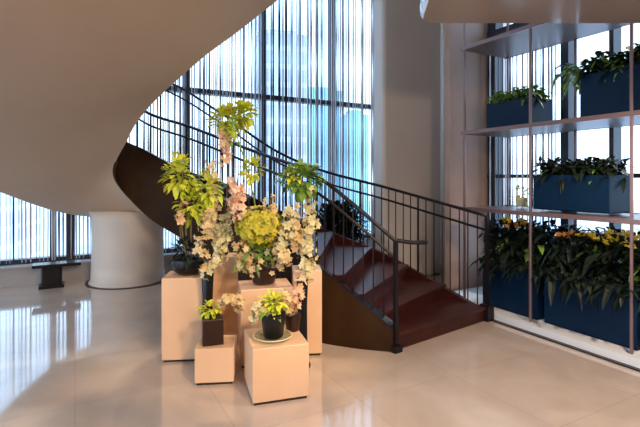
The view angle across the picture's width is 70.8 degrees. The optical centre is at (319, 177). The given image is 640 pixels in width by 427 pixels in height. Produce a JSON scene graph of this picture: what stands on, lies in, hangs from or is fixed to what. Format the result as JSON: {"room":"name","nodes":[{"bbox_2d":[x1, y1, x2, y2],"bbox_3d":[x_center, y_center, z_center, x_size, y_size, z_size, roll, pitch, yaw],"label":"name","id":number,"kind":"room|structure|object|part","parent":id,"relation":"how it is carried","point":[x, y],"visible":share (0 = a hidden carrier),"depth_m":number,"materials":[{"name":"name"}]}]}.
{"room":"lobby","nodes":[
{"label":"lobby","id":0,"kind":"room"},
{"bbox_2d":[88,211,165,288],"bbox_3d":[-3.000,1.050,7.050,1.120,1.100,1.120,0,0,0],"label":"column","id":1,"kind":"structure","parent":0,"point":[127,248],"depth_m":6.59,"materials":[{"name":"beige paint"}]},
{"bbox_2d":[0,269,639,426],"bbox_3d":[-1.851,1.700,0.472,15.200,0.200,14.600,0,0,-29],"label":"floor","id":2,"kind":"structure","parent":0,"point":[75,354],"depth_m":3.54,"materials":[{"name":"beige tile"}]},
{"bbox_2d":[32,260,80,289],"bbox_3d":[-3.885,1.424,6.656,0.620,0.352,0.308,0,0,-29],"label":"stand","id":3,"kind":"object","parent":2,"relation":"on","point":[51,272],"visible":1,"depth_m":6.54,"materials":[{"name":"black metal"}]},
{"bbox_2d":[85,280,161,289],"bbox_3d":[-3.000,1.596,7.050,1.220,0.006,1.220,0,0,0],"label":"trim","id":4,"kind":"structure","parent":2,"relation":"on","point":[86,282],"depth_m":6.55,"materials":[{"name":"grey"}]},
{"bbox_2d":[162,271,201,361],"bbox_3d":[-1.200,1.235,4.080,0.380,0.730,0.340,0,0,-6],"label":"pedestal","id":5,"kind":"object","parent":2,"relation":"on","point":[181,325],"visible":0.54,"depth_m":3.91,"materials":[{"name":"beige wood"}]},
{"bbox_2d":[158,151,223,275],"bbox_3d":[-1.163,0.317,4.081,0.638,1.136,0.401,0,0,0],"label":"potted plant","id":6,"kind":"object","parent":5,"relation":"on","point":[186,265],"visible":0.94,"depth_m":4.03,"materials":[{"name":"green plant"}]},
{"bbox_3d":[-1.235,0.334,4.081,0.070,0.832,0.011,0,0,0],"label":"stem","id":7,"kind":"part","parent":6,"relation":"part of","materials":[{"name":"brown"}]},
{"bbox_3d":[-1.226,0.480,4.069,0.085,0.543,0.025,0,0,-7],"label":"stem","id":8,"kind":"part","parent":6,"relation":"part of","materials":[{"name":"brown"}]},
{"bbox_3d":[-1.190,0.801,4.080,0.300,0.135,0.300,0,0,0],"label":"pot","id":9,"kind":"part","parent":6,"relation":"part of","materials":[{"name":"black ceramic"}]},
{"bbox_3d":[-1.194,0.419,4.081,0.058,0.662,0.011,0,0,0],"label":"stem","id":10,"kind":"part","parent":6,"relation":"part of","materials":[{"name":"brown"}]},
{"bbox_3d":[-1.131,0.368,4.081,0.093,0.762,0.011,0,0,0],"label":"stem","id":11,"kind":"part","parent":6,"relation":"part of","materials":[{"name":"brown"}]},
{"bbox_2d":[192,208,230,313],"bbox_3d":[-0.918,0.927,3.847,0.329,1.347,0.166,0,0,0],"label":"vase","id":12,"kind":"object","parent":2,"relation":"on","point":[207,276],"visible":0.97,"depth_m":3.82,"materials":[{"name":"black"}]},
{"bbox_2d":[195,335,236,384],"bbox_3d":[-0.830,1.458,3.620,0.300,0.285,0.300,0,0,-6],"label":"pedestal","id":13,"kind":"object","parent":2,"relation":"on","point":[216,364],"visible":0.98,"depth_m":3.48,"materials":[{"name":"beige wood"}]},
{"bbox_2d":[195,293,246,346],"bbox_3d":[-0.804,1.118,3.629,0.422,0.392,0.243,0,0,-17],"label":"potted plant","id":14,"kind":"object","parent":13,"relation":"on","point":[212,322],"visible":1,"depth_m":3.54,"materials":[{"name":"green plant"}]},
{"bbox_3d":[-0.860,1.212,3.600,0.162,0.204,0.162,0,0,-17],"label":"pot","id":15,"kind":"part","parent":14,"relation":"part of","materials":[{"name":"brown"}]},
{"bbox_2d":[211,252,237,340],"bbox_3d":[-0.940,1.180,4.460,0.250,0.840,0.250,0,0,-10],"label":"pedestal","id":16,"kind":"object","parent":2,"relation":"on","point":[225,280],"visible":0.45,"depth_m":4.34,"materials":[{"name":"beige wood"}]},
{"bbox_2d":[199,99,258,254],"bbox_3d":[-0.914,-0.005,4.464,0.624,1.529,0.415,0,0,0],"label":"flower arrangement","id":17,"kind":"object","parent":16,"relation":"on","point":[242,106],"visible":0.74,"depth_m":4.40,"materials":[{"name":"multicoloured"}]},
{"bbox_2d":[0,0,493,353],"bbox_3d":[-1.520,-0.625,3.500,6.068,4.450,7.423,0,0,13],"label":"spiral staircase","id":18,"kind":"structure","parent":2,"relation":"on","point":[77,77],"depth_m":4.60,"materials":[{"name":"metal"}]},
{"bbox_3d":[-0.951,-0.243,5.272,3.961,1.975,0.621,0,0,29],"label":"rail","id":19,"kind":"part","parent":18,"relation":"part of","materials":[{"name":"black metal"}]},
{"bbox_3d":[-0.834,-0.391,5.208,4.236,2.009,0.629,0,0,29],"label":"handrail","id":20,"kind":"part","parent":18,"relation":"part of","materials":[{"name":"black metal"}]},
{"bbox_3d":[-0.347,-0.466,6.465,5.236,2.131,0.593,0,0,26],"label":"rail","id":21,"kind":"part","parent":18,"relation":"part of","materials":[{"name":"black metal"}]},
{"bbox_3d":[-0.347,-0.626,6.466,5.241,2.143,0.600,0,0,26],"label":"handrail","id":22,"kind":"part","parent":18,"relation":"part of","materials":[{"name":"black metal"}]},
{"bbox_3d":[0.697,1.090,4.150,0.090,1.020,0.090,0,0,-34],"label":"newel post","id":23,"kind":"part","parent":18,"relation":"part of","materials":[{"name":"black metal"}]},
{"bbox_3d":[1.876,1.015,5.062,0.110,1.170,0.110,0,0,-34],"label":"newel post","id":24,"kind":"part","parent":18,"relation":"part of","materials":[{"name":"black metal"}]},
{"bbox_2d":[238,278,292,367],"bbox_3d":[-0.490,1.270,4.000,0.450,0.660,0.360,0,0,-14],"label":"pedestal","id":25,"kind":"object","parent":2,"relation":"on","point":[248,290],"visible":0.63,"depth_m":3.81,"materials":[{"name":"beige wood"}]},
{"bbox_2d":[224,114,300,285],"bbox_3d":[-0.524,0.177,3.992,0.715,1.523,0.401,0,0,0],"label":"flower arrangement","id":26,"kind":"object","parent":25,"relation":"on","point":[261,226],"visible":1,"depth_m":3.92,"materials":[{"name":"multicoloured"}]},
{"bbox_3d":[-0.500,0.867,4.000,0.240,0.145,0.240,0,0,0],"label":"pot","id":27,"kind":"part","parent":26,"relation":"part of","materials":[{"name":"brown"}]},
{"bbox_2d":[244,325,308,405],"bbox_3d":[-0.340,1.400,3.420,0.410,0.400,0.450,0,0,-17],"label":"pedestal","id":28,"kind":"object","parent":2,"relation":"on","point":[274,372],"visible":0.9,"depth_m":3.22,"materials":[{"name":"beige paint"}]},
{"bbox_2d":[253,329,291,341],"bbox_3d":[-0.355,1.185,3.370,0.294,0.028,0.294,0,0,-17],"label":"glass dish","id":29,"kind":"object","parent":28,"relation":"on","point":[261,329],"visible":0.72,"depth_m":3.28,"materials":[{"name":"beige glass"}]},
{"bbox_2d":[248,288,288,338],"bbox_3d":[-0.382,1.009,3.347,0.326,0.352,0.297,0,0,-42],"label":"potted plant","id":30,"kind":"object","parent":29,"relation":"on","point":[272,314],"visible":1,"depth_m":3.30,"materials":[{"name":"green plant"}]},
{"bbox_3d":[-0.350,1.094,3.370,0.187,0.182,0.187,0,0,-17],"label":"pot","id":31,"kind":"part","parent":30,"relation":"part of","materials":[{"name":"black"}]},
{"bbox_2d":[276,277,307,331],"bbox_3d":[-0.223,0.991,3.537,0.264,0.416,0.142,0,0,-17],"label":"potted plant","id":32,"kind":"object","parent":28,"relation":"on","point":[292,320],"visible":0.89,"depth_m":3.50,"materials":[{"name":"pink plant"}]},
{"bbox_3d":[-0.215,1.135,3.545,0.132,0.128,0.132,0,0,-17],"label":"pot","id":33,"kind":"part","parent":32,"relation":"part of","materials":[{"name":"brown ceramic"}]},
{"bbox_2d":[292,265,321,354],"bbox_3d":[-0.125,1.215,4.170,0.260,0.770,0.260,0,0,-6],"label":"pedestal","id":34,"kind":"object","parent":2,"relation":"on","point":[314,299],"visible":0.62,"depth_m":4.05,"materials":[{"name":"beige wood"}]},
{"bbox_2d":[273,157,326,267],"bbox_3d":[-0.189,0.321,4.157,0.469,1.017,0.391,0,0,-29],"label":"flower arrangement","id":35,"kind":"object","parent":34,"relation":"on","point":[302,190],"visible":0.9,"depth_m":4.10,"materials":[{"name":"multicoloured"}]},
{"bbox_2d":[297,242,318,367],"bbox_3d":[-0.113,1.071,3.807,0.214,1.058,0.186,0,0,0],"label":"vase","id":36,"kind":"object","parent":2,"relation":"on","point":[306,265],"visible":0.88,"depth_m":3.79,"materials":[{"name":"black"}]},
{"bbox_2d":[311,200,372,243],"bbox_3d":[0.325,0.980,7.627,1.235,1.239,1.070,0,0,0],"label":"potted shrub","id":37,"kind":"object","parent":2,"relation":"on","point":[329,206],"visible":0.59,"depth_m":7.44,"materials":[{"name":"green plant"}]},
{"bbox_2d":[492,320,639,371],"bbox_3d":[2.985,1.594,3.116,0.045,0.012,4.620,0,0,-29],"label":"trim","id":38,"kind":"structure","parent":2,"relation":"on","point":[495,321],"depth_m":4.23,"materials":[{"name":"black"}]},
{"bbox_2d":[374,0,439,274],"bbox_3d":[1.629,-1.650,7.409,1.650,6.500,0.260,0,0,-29],"label":"column","id":39,"kind":"structure","parent":0,"point":[406,46],"depth_m":7.12,"materials":[{"name":"grey paint"}]},
{"bbox_2d":[445,23,487,290],"bbox_3d":[1.974,-1.650,6.880,0.950,6.500,1.000,0,0,-29],"label":"wall","id":40,"kind":"structure","parent":0,"point":[476,63],"depth_m":6.32,"materials":[{"name":"grey paint"}]},
{"bbox_2d":[440,23,444,275],"bbox_3d":[2.032,-1.600,7.412,0.100,6.400,0.100,0,0,0],"label":"trim","id":41,"kind":"structure","parent":40,"relation":"attached to","point":[442,25],"depth_m":7.37,"materials":[{"name":"white metal"}]},
{"bbox_2d":[454,286,639,367],"bbox_3d":[3.305,1.565,3.819,1.140,0.070,5.550,0,0,-29],"label":"ledge","id":42,"kind":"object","parent":40,"relation":"attached to","point":[619,353],"depth_m":4.43,"materials":[{"name":"white"}]},
{"bbox_2d":[469,215,571,319],"bbox_3d":[2.457,0.987,5.341,1.268,1.121,1.146,0,0,-29],"label":"planter box","id":43,"kind":"object","parent":42,"relation":"on","point":[509,267],"visible":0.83,"depth_m":5.17,"materials":[{"name":"blue metal"}]},
{"bbox_2d":[461,23,639,354],"bbox_3d":[3.314,-0.380,3.625,0.820,3.820,5.000,0,0,-29],"label":"etagere","id":44,"kind":"object","parent":42,"relation":"on","point":[532,37],"visible":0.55,"depth_m":4.81,"materials":[{"name":"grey metal"}]},
{"bbox_3d":[1.795,-0.380,5.588,0.024,3.820,0.024,0,0,-29],"label":"post","id":45,"kind":"part","parent":44,"relation":"part of","materials":[{"name":"brown metal"}]},
{"bbox_3d":[2.967,-1.610,3.436,0.030,0.045,5.000,0,0,-29],"label":"edge rail","id":46,"kind":"part","parent":44,"relation":"part of","materials":[{"name":"brown metal"}]},
{"bbox_3d":[2.489,-0.380,5.966,0.024,3.820,0.024,0,0,-29],"label":"post","id":47,"kind":"part","parent":44,"relation":"part of","materials":[{"name":"brown metal"}]},
{"bbox_2d":[482,84,558,127],"bbox_3d":[2.350,-0.842,5.321,0.534,0.483,0.771,0,0,-29],"label":"planter box","id":48,"kind":"object","parent":44,"relation":"on","point":[512,108],"visible":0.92,"depth_m":5.14,"materials":[{"name":"blue metal"}]},
{"bbox_2d":[510,184,532,206],"bbox_3d":[2.429,0.213,5.439,0.286,0.273,0.279,0,0,-16],"label":"potted plant","id":49,"kind":"object","parent":44,"relation":"on","point":[522,201],"visible":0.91,"depth_m":5.41,"materials":[{"name":"beige plant"}]},
{"bbox_3d":[2.440,0.290,5.449,0.140,0.105,0.140,0,0,0],"label":"pot","id":50,"kind":"part","parent":49,"relation":"part of","materials":[{"name":"beige ceramic"}]},
{"bbox_3d":[2.235,-0.380,4.780,0.024,3.820,0.024,0,0,-29],"label":"post","id":51,"kind":"part","parent":44,"relation":"part of","materials":[{"name":"brown metal"}]},
{"bbox_2d":[466,23,629,57],"bbox_3d":[3.332,-1.607,3.623,0.780,0.035,4.980,0,0,-29],"label":"shelf","id":52,"kind":"object","parent":44,"relation":"attached to","point":[546,35],"depth_m":5.09,"materials":[{"name":"grey metal"}]},
{"bbox_3d":[2.967,-0.560,3.436,0.030,0.045,5.000,0,0,-29],"label":"edge rail","id":53,"kind":"part","parent":44,"relation":"part of","materials":[{"name":"brown metal"}]},
{"bbox_3d":[2.967,0.380,3.436,0.030,0.045,5.000,0,0,-29],"label":"edge rail","id":54,"kind":"part","parent":44,"relation":"part of","materials":[{"name":"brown metal"}]},
{"bbox_2d":[468,115,639,136],"bbox_3d":[3.332,-0.557,3.623,0.780,0.035,4.980,0,0,-29],"label":"shelf","id":55,"kind":"object","parent":44,"relation":"attached to","point":[621,121],"depth_m":4.81,"materials":[{"name":"grey metal"}]},
{"bbox_2d":[476,205,639,219],"bbox_3d":[3.332,0.383,3.623,0.780,0.035,4.980,0,0,-29],"label":"shelf","id":56,"kind":"object","parent":44,"relation":"attached to","point":[506,207],"depth_m":4.76,"materials":[{"name":"grey metal"}]},
{"bbox_3d":[3.661,-1.610,3.814,0.030,0.045,5.000,0,0,-29],"label":"edge rail","id":57,"kind":"part","parent":44,"relation":"part of","materials":[{"name":"brown metal"}]},
{"bbox_3d":[3.661,-0.560,3.814,0.030,0.045,5.000,0,0,-29],"label":"edge rail","id":58,"kind":"part","parent":44,"relation":"part of","materials":[{"name":"brown metal"}]},
{"bbox_3d":[2.929,-0.380,5.158,0.024,3.820,0.024,0,0,-29],"label":"post","id":59,"kind":"part","parent":44,"relation":"part of","materials":[{"name":"brown metal"}]},
{"bbox_2d":[532,155,639,213],"bbox_3d":[2.686,0.050,4.690,0.593,0.580,1.014,0,0,-29],"label":"planter box","id":60,"kind":"object","parent":44,"relation":"on","point":[587,186],"visible":1,"depth_m":4.47,"materials":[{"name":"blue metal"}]},
{"bbox_2d":[551,43,639,116],"bbox_3d":[2.952,-0.928,4.351,0.768,0.653,1.330,0,0,-29],"label":"planter box","id":61,"kind":"object","parent":44,"relation":"on","point":[604,88],"visible":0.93,"depth_m":4.29,"materials":[{"name":"blue metal"}]},
{"bbox_3d":[2.709,-0.380,3.910,0.024,3.820,0.024,0,0,-29],"label":"post","id":62,"kind":"part","parent":44,"relation":"part of","materials":[{"name":"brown metal"}]},
{"bbox_2d":[534,224,639,350],"bbox_3d":[2.865,1.015,4.559,1.287,1.068,1.301,0,0,-29],"label":"planter box","id":63,"kind":"object","parent":42,"relation":"on","point":[586,296],"visible":0.95,"depth_m":4.39,"materials":[{"name":"blue metal"}]},
{"bbox_2d":[624,275,639,313],"bbox_3d":[3.319,1.010,3.712,1.216,1.078,1.386,0,0,-29],"label":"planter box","id":64,"kind":"object","parent":42,"relation":"on","point":[637,290],"visible":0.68,"depth_m":3.99,"materials":[{"name":"metal"}]},
{"bbox_2d":[487,23,639,262],"bbox_3d":[3.846,-1.875,4.143,0.160,6.050,5.600,0,0,-29],"label":"window","id":65,"kind":"structure","parent":40,"relation":"in","point":[615,35],"depth_m":5.53,"materials":[{"name":"grey"}]},
{"bbox_2d":[489,45,555,224],"bbox_3d":[2.672,-0.700,6.006,0.032,2.600,1.017,0,0,-29],"label":"curtain","id":66,"kind":"object","parent":65,"relation":"hanging from","point":[548,76],"visible":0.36,"depth_m":6.04,"materials":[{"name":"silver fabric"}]},
{"bbox_2d":[503,23,510,225],"bbox_3d":[2.193,-1.650,8.934,0.200,6.500,3.600,0,0,-29],"label":"wall","id":67,"kind":"structure","parent":0,"point":[504,24],"depth_m":7.33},
{"bbox_2d":[0,0,372,265],"bbox_3d":[-5.197,-1.800,6.515,15.100,6.200,0.180,0,0,-29],"label":"window","id":68,"kind":"structure","parent":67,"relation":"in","point":[70,251],"depth_m":8.66,"materials":[{"name":"grey metal"}]},
{"bbox_2d":[0,238,372,287],"bbox_3d":[-5.186,1.450,6.493,15.100,0.300,0.530,0,0,-29],"label":"trim","id":69,"kind":"structure","parent":67,"relation":"attached to","point":[19,274],"depth_m":6.78,"materials":[{"name":"black metal"}]},
{"bbox_2d":[0,141,126,263],"bbox_3d":[-7.018,-1.720,5.308,8.759,5.960,0.031,0,0,-29],"label":"curtain","id":70,"kind":"object","parent":69,"relation":"on","point":[13,205],"visible":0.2,"depth_m":6.86,"materials":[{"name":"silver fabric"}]},
{"bbox_2d":[138,0,373,252],"bbox_3d":[-0.839,-1.710,8.672,5.040,5.980,0.035,0,0,-29],"label":"curtain","id":71,"kind":"object","parent":69,"relation":"on","point":[339,36],"visible":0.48,"depth_m":8.87,"materials":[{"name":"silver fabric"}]},
{"bbox_2d":[420,0,639,22],"bbox_3d":[2.850,-1.440,0.800,5.300,0.420,5.600,0,0,0],"label":"ceiling","id":72,"kind":"structure","parent":0,"point":[432,11],"depth_m":3.34,"materials":[{"name":"beige paint"}]},
{"label":"outside","id":73,"kind":"structure","parent":0,"visible":0},
{"bbox_2d":[33,201,639,256],"bbox_3d":[0.000,15.800,60.000,500.000,0.400,500.000,0,0,0],"label":"ground","id":74,"kind":"structure","parent":73,"point":[589,224],"depth_m":139.01,"materials":[{"name":"grey"}]},
{"bbox_2d":[0,192,41,258],"bbox_3d":[-64.000,4.500,84.000,16.000,22.200,16.000,0,0,-11],"label":"office tower","id":75,"kind":"structure","parent":74,"relation":"on","point":[6,201],"depth_m":82.66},
{"bbox_2d":[254,29,306,217],"bbox_3d":[-7.500,-5.500,84.000,9.000,42.200,10.000,0,0,-11],"label":"office tower","id":76,"kind":"structure","parent":74,"relation":"on","point":[304,46],"depth_m":79.26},
{"bbox_2d":[309,87,341,209],"bbox_3d":[-3.000,-4.000,120.000,15.000,39.200,12.000,0,0,-11],"label":"office tower","id":77,"kind":"structure","parent":74,"relation":"on","point":[325,123],"depth_m":114.68,"materials":[{"name":"blue glass"}]},
{"bbox_2d":[341,110,368,233],"bbox_3d":[8.500,-0.500,112.000,6.000,32.200,6.000,0,0,-6],"label":"office tower","id":78,"kind":"structure","parent":74,"relation":"on","point":[359,111],"depth_m":109.06,"materials":[{"name":"blue glass"}]}
]}

